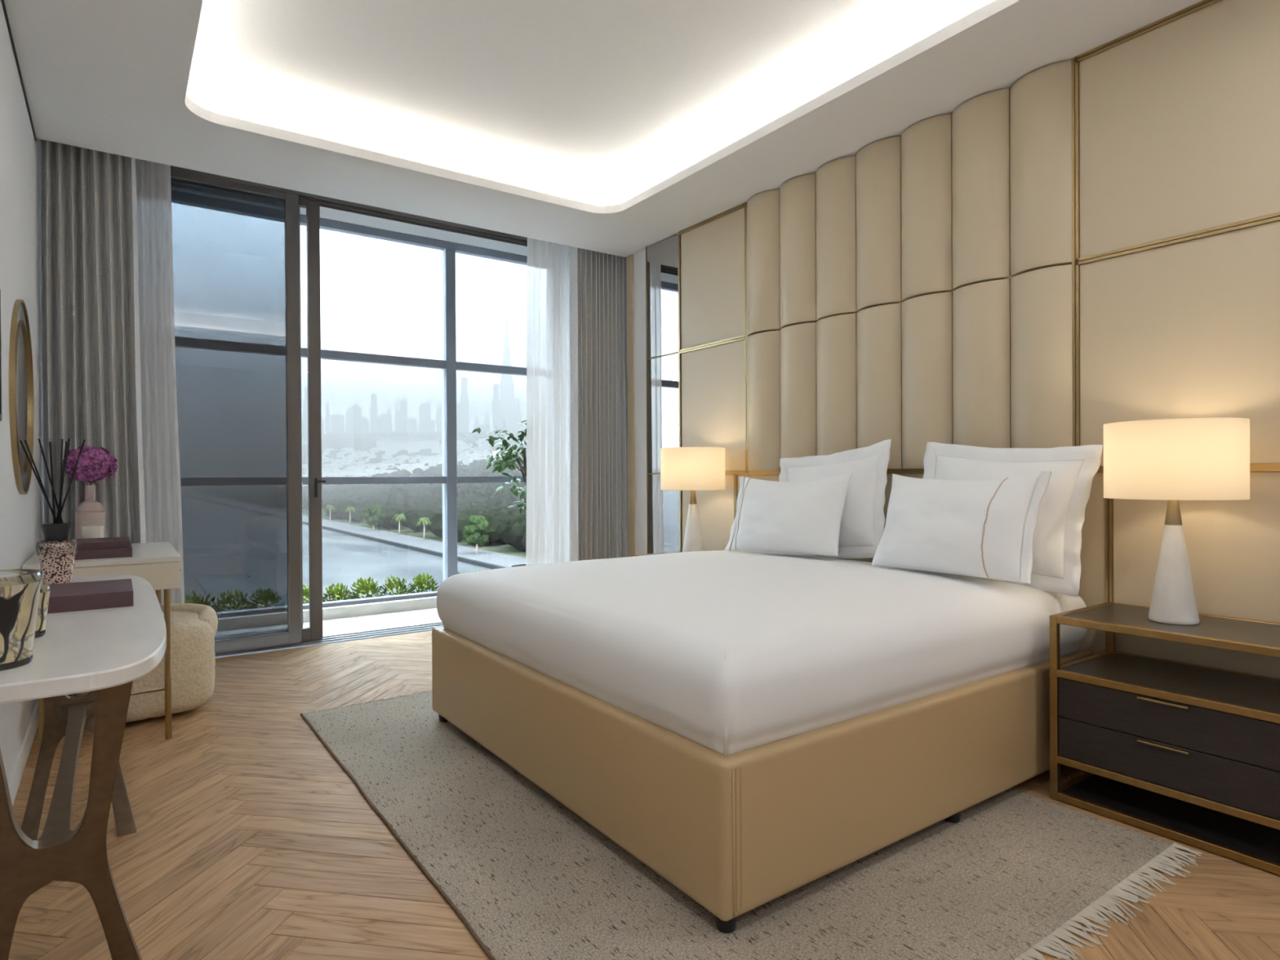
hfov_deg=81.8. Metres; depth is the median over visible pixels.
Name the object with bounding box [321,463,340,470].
house
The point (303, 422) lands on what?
skyscraper
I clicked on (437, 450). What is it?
house
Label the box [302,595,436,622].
upstand
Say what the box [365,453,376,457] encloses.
house
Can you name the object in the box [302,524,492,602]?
water
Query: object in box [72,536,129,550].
book
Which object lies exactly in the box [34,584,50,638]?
candle
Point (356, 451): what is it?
house
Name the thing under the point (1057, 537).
pillow sham
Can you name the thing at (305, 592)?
shrub
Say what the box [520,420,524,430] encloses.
skyscraper
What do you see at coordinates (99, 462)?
hydrangea
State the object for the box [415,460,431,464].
house
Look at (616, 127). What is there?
ceiling
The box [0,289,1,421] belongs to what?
picture frame
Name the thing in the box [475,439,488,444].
house
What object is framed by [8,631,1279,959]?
floor
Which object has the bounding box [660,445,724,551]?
table lamp
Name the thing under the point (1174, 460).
table lamp
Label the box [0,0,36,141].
trim
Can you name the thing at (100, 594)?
book
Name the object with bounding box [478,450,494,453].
house
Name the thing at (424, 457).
house
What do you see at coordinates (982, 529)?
pillow
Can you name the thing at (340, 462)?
house
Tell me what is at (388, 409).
skyscraper
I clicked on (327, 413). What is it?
skyscraper
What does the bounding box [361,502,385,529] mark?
street tree
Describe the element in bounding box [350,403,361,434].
skyscraper
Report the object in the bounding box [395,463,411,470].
house
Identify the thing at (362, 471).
house
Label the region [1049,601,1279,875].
nightstand
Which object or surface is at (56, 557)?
bottle
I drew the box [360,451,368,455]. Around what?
house
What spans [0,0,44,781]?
wall
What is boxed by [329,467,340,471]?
house
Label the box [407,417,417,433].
skyscraper
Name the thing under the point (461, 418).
skyscraper
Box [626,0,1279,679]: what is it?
wall
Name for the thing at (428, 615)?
floor
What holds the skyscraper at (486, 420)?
on the terrain
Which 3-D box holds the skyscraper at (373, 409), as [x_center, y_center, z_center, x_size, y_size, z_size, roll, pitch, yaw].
[-698.024,-165.915,1940.045,16.172,135.188,16.172,0,0,-33]
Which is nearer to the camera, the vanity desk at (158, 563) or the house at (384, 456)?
the vanity desk at (158, 563)
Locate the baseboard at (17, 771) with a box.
[7,698,38,806]
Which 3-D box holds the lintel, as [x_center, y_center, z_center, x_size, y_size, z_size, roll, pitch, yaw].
[-2.343,-2.136,6.003,3.755,0.160,0.190,0,0,-35]
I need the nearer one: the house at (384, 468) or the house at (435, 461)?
the house at (435, 461)
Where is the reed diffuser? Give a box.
[19,438,84,584]
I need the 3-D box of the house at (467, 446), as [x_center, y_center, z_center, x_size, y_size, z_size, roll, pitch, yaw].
[-282.764,-55.029,1216.270,18.000,10.000,10.050,0,0,-17]
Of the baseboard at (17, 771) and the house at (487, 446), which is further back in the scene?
the house at (487, 446)
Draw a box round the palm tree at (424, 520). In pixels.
[415,516,431,540]
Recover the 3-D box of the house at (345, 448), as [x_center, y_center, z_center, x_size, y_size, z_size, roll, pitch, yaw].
[-465.717,-46.809,1180.337,10.050,10.000,18.000,0,0,31]
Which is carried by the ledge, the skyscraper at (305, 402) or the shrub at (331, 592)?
the shrub at (331, 592)
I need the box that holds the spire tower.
[499,302,515,431]
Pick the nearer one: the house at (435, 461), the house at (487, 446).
the house at (435, 461)
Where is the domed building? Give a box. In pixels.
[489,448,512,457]
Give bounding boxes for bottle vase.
[74,484,106,538]
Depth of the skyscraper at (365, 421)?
1822.15 m
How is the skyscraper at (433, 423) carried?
on the terrain
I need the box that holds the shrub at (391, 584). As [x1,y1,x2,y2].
[375,574,412,596]
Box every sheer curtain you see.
[135,158,184,604]
[525,237,569,565]
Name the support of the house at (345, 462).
on the terrain
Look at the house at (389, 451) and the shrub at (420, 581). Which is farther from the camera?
the house at (389, 451)
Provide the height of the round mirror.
0.756 m
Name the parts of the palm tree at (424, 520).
crown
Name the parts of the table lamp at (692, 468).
lamp shade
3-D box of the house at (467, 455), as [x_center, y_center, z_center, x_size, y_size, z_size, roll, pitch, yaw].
[-164.961,-19.235,721.908,10.050,10.000,18.000,0,0,27]
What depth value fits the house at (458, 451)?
1126.16 m
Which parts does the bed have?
leg, foot panel, leg, panel, leg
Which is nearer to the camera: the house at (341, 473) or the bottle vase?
the bottle vase
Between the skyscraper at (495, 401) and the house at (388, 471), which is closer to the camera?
the house at (388, 471)
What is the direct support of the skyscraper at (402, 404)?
on the terrain
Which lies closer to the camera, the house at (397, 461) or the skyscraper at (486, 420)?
the house at (397, 461)
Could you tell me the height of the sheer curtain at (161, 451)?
3.258 m
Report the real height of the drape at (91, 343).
3.258 m
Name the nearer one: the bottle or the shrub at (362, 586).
the bottle
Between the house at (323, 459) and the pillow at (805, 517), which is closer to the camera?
the pillow at (805, 517)
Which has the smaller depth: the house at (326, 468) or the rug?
the rug
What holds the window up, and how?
on the upstand
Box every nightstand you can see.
[635,551,682,555]
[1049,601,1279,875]
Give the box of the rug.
[300,690,1202,959]
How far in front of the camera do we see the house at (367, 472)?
641.67 m
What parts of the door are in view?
rail, pane, rail, rail, pane, rail, handle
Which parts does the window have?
rail, rail, post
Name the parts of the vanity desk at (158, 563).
leg, panel, leg, leg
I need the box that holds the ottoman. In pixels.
[75,603,217,722]
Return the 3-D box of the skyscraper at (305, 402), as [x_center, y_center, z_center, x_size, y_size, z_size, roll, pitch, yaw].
[-791.948,-156.379,1764.569,18.509,146.839,18.509,-1,0,-39]
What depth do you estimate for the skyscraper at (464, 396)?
2091.66 m
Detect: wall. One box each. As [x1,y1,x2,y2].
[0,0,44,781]
[302,521,506,568]
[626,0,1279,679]
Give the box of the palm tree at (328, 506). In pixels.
[324,504,334,521]
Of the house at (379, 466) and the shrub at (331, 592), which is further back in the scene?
the house at (379, 466)
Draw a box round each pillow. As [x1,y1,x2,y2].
[724,471,853,555]
[871,471,1051,583]
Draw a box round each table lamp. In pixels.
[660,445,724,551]
[1103,417,1249,624]
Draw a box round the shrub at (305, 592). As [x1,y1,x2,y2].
[302,583,324,604]
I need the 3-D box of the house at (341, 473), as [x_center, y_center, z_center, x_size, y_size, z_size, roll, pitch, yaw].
[-276.117,-2.550,692.016,18.000,10.000,10.050,0,0,-27]
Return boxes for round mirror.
[8,299,34,494]
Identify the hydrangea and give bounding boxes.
[62,445,118,484]
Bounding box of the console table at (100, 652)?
[0,574,166,959]
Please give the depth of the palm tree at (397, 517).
194.27 m
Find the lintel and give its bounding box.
[299,206,527,256]
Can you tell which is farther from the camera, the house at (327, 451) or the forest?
the house at (327, 451)
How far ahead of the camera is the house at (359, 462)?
1040.01 m
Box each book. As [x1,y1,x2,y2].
[47,578,133,613]
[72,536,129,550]
[74,542,132,559]
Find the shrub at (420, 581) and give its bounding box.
[406,572,439,593]
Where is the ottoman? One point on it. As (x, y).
(193, 627)
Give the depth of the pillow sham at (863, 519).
3.44 m
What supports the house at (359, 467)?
on the terrain
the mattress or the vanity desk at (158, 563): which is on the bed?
the mattress
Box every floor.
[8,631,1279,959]
[302,607,441,636]
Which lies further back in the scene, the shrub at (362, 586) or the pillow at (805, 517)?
the shrub at (362, 586)
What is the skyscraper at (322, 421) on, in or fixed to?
on the terrain
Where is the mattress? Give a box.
[436,550,1088,756]
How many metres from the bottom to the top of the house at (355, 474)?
10.000 m
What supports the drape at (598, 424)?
hanging from the ceiling slab
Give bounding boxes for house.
[302,441,307,446]
[302,462,324,469]
[321,457,333,462]
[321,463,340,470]
[323,448,337,453]
[325,466,343,471]
[328,470,344,473]
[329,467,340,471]
[332,459,342,466]
[333,471,352,476]
[337,451,347,457]
[341,447,355,451]
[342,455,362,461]
[342,459,355,465]
[345,448,354,453]
[347,473,371,476]
[351,466,366,469]
[352,470,366,475]
[353,450,362,453]
[355,460,366,465]
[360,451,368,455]
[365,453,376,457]
[366,471,377,475]
[369,470,397,475]
[372,465,388,469]
[380,466,392,470]
[382,453,392,459]
[383,469,395,473]
[385,449,394,454]
[392,456,406,459]
[395,458,408,463]
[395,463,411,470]
[405,463,429,469]
[408,458,417,462]
[409,465,426,471]
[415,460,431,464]
[418,456,428,462]
[428,460,442,466]
[431,447,442,453]
[456,440,466,444]
[456,442,463,448]
[457,446,466,449]
[457,449,463,453]
[457,457,469,461]
[461,454,475,458]
[462,443,472,448]
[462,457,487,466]
[466,453,479,455]
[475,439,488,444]
[478,442,494,447]
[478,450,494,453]
[480,444,490,449]
[480,453,491,456]
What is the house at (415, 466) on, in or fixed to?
on the terrain
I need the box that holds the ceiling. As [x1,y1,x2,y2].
[4,0,1203,257]
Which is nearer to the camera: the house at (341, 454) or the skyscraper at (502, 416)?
the house at (341, 454)
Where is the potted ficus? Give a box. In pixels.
[471,420,526,567]
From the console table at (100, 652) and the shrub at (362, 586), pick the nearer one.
the console table at (100, 652)
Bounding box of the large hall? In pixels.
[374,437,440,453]
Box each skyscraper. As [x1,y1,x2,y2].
[301,419,306,435]
[302,386,307,435]
[321,416,324,434]
[324,399,329,433]
[330,413,344,434]
[345,406,351,432]
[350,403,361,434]
[361,416,369,434]
[369,391,377,432]
[377,412,388,432]
[386,404,392,432]
[399,397,407,432]
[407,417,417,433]
[418,401,431,433]
[431,420,435,431]
[435,404,441,432]
[456,401,466,431]
[460,373,469,431]
[473,415,479,429]
[479,422,486,431]
[484,412,490,431]
[492,379,500,431]
[500,410,505,430]
[507,413,514,431]
[515,395,520,431]
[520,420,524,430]
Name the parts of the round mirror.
glass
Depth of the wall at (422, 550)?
160.78 m
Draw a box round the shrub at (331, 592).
[322,582,353,602]
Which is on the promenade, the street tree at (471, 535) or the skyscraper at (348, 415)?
the street tree at (471, 535)
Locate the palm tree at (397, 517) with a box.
[391,513,407,534]
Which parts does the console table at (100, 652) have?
leg frame, leg frame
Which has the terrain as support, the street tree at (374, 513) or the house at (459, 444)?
the house at (459, 444)
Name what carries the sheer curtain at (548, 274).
hanging from the ceiling slab
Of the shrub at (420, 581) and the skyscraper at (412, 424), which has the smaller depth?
the shrub at (420, 581)
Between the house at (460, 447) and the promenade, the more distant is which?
the house at (460, 447)
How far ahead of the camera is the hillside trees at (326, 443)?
1366.73 m
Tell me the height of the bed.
0.418 m
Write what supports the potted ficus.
on the floor at (428, 615)
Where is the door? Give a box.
[170,165,527,657]
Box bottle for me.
[36,539,76,584]
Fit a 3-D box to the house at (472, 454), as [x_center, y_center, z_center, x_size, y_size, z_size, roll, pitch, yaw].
[-175.266,-23.426,784.377,18.000,10.000,10.050,0,0,-14]
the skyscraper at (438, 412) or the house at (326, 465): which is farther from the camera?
the skyscraper at (438, 412)
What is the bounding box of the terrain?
[302,432,526,557]
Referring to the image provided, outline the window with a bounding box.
[300,213,527,609]
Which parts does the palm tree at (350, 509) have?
crown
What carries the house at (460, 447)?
on the terrain
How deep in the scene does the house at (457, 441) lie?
1273.93 m
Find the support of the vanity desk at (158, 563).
on the floor at (251, 841)
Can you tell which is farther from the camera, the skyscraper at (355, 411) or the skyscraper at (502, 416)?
the skyscraper at (502, 416)
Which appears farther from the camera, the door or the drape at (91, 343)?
the door
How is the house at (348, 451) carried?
on the terrain
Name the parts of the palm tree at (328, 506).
crown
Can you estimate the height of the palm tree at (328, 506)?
5.802 m
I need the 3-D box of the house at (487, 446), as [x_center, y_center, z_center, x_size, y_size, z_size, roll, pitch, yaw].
[-245.079,-51.033,1177.023,10.050,9.000,12.000,0,0,36]
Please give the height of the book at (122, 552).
0.038 m
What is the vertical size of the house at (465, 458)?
9.000 m
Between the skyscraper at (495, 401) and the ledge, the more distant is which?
the skyscraper at (495, 401)
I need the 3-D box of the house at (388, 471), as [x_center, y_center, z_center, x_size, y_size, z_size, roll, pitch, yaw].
[-213.458,-4.258,634.571,12.000,9.000,10.050,0,0,-29]
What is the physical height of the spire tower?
576.000 m
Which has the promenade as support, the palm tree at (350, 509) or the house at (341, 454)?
the palm tree at (350, 509)
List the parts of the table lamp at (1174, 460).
lamp shade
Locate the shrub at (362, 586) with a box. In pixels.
[348,577,384,599]
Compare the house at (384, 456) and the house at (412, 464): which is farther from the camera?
the house at (384, 456)
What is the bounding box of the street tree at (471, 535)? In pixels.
[462,515,491,553]
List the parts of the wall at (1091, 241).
mirror panel, mirror panel, mirror panel, panel, panel, panel, headboard panel, panel, panel, panel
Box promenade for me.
[302,515,525,567]
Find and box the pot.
[508,563,525,567]
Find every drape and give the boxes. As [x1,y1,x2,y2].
[40,139,146,696]
[569,246,627,561]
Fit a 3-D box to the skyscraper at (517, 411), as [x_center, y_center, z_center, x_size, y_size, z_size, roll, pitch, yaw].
[-378.732,-189.854,2297.238,15.583,145.340,15.583,0,0,-18]
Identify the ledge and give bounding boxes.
[306,589,437,604]
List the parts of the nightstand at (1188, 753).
post, rail, rail, rail, post, handle, handle, cross rail, cross rail, cross rail, cross rail, drawer, drawer, cross rail, cross rail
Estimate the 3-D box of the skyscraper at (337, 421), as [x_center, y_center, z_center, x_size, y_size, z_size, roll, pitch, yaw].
[-869.278,-147.104,2124.777,36.016,88.412,22.919,0,0,-27]
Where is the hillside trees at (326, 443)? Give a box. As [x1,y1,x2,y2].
[302,429,526,474]
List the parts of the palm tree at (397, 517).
crown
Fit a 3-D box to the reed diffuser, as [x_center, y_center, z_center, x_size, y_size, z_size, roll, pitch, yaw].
[-1.892,0.099,2.372,0.133,0.470,0.135,0,0,21]
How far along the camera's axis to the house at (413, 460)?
969.39 m
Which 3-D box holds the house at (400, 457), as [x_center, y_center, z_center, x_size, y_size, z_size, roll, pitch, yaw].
[-342.456,-28.384,1053.617,10.050,10.000,18.000,0,0,26]
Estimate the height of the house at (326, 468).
9.000 m
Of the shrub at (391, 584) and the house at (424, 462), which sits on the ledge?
the shrub at (391, 584)
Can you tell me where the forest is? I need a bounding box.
[302,449,526,551]
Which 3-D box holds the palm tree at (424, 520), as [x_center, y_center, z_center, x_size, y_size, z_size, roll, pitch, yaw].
[-51.972,11.696,177.591,3.995,5.500,4.151,0,0,-35]
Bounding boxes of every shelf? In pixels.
[1061,652,1279,712]
[1061,773,1279,863]
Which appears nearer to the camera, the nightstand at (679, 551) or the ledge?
the nightstand at (679, 551)
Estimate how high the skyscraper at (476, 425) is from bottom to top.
79.104 m
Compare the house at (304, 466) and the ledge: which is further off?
the house at (304, 466)
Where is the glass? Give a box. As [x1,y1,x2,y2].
[80,524,104,538]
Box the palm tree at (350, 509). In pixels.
[343,506,355,524]
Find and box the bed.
[431,626,1093,933]
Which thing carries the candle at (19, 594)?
on the console table at (100, 652)
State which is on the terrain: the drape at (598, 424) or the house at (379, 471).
the house at (379, 471)
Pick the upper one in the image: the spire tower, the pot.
the spire tower
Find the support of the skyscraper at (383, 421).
on the terrain
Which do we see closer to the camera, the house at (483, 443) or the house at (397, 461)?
the house at (397, 461)
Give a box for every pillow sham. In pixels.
[773,439,891,558]
[923,441,1102,596]
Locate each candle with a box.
[0,568,42,671]
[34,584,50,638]
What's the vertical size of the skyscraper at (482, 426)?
59.550 m
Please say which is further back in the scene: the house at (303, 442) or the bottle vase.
the house at (303, 442)
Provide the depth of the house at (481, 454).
725.51 m
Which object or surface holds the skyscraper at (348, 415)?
on the terrain
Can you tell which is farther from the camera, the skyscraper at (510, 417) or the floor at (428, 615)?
the skyscraper at (510, 417)
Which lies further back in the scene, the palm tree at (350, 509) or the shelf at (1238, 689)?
the palm tree at (350, 509)
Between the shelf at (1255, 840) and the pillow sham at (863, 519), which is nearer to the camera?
the shelf at (1255, 840)
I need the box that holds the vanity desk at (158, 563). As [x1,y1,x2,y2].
[22,542,181,754]
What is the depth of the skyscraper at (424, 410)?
2031.27 m

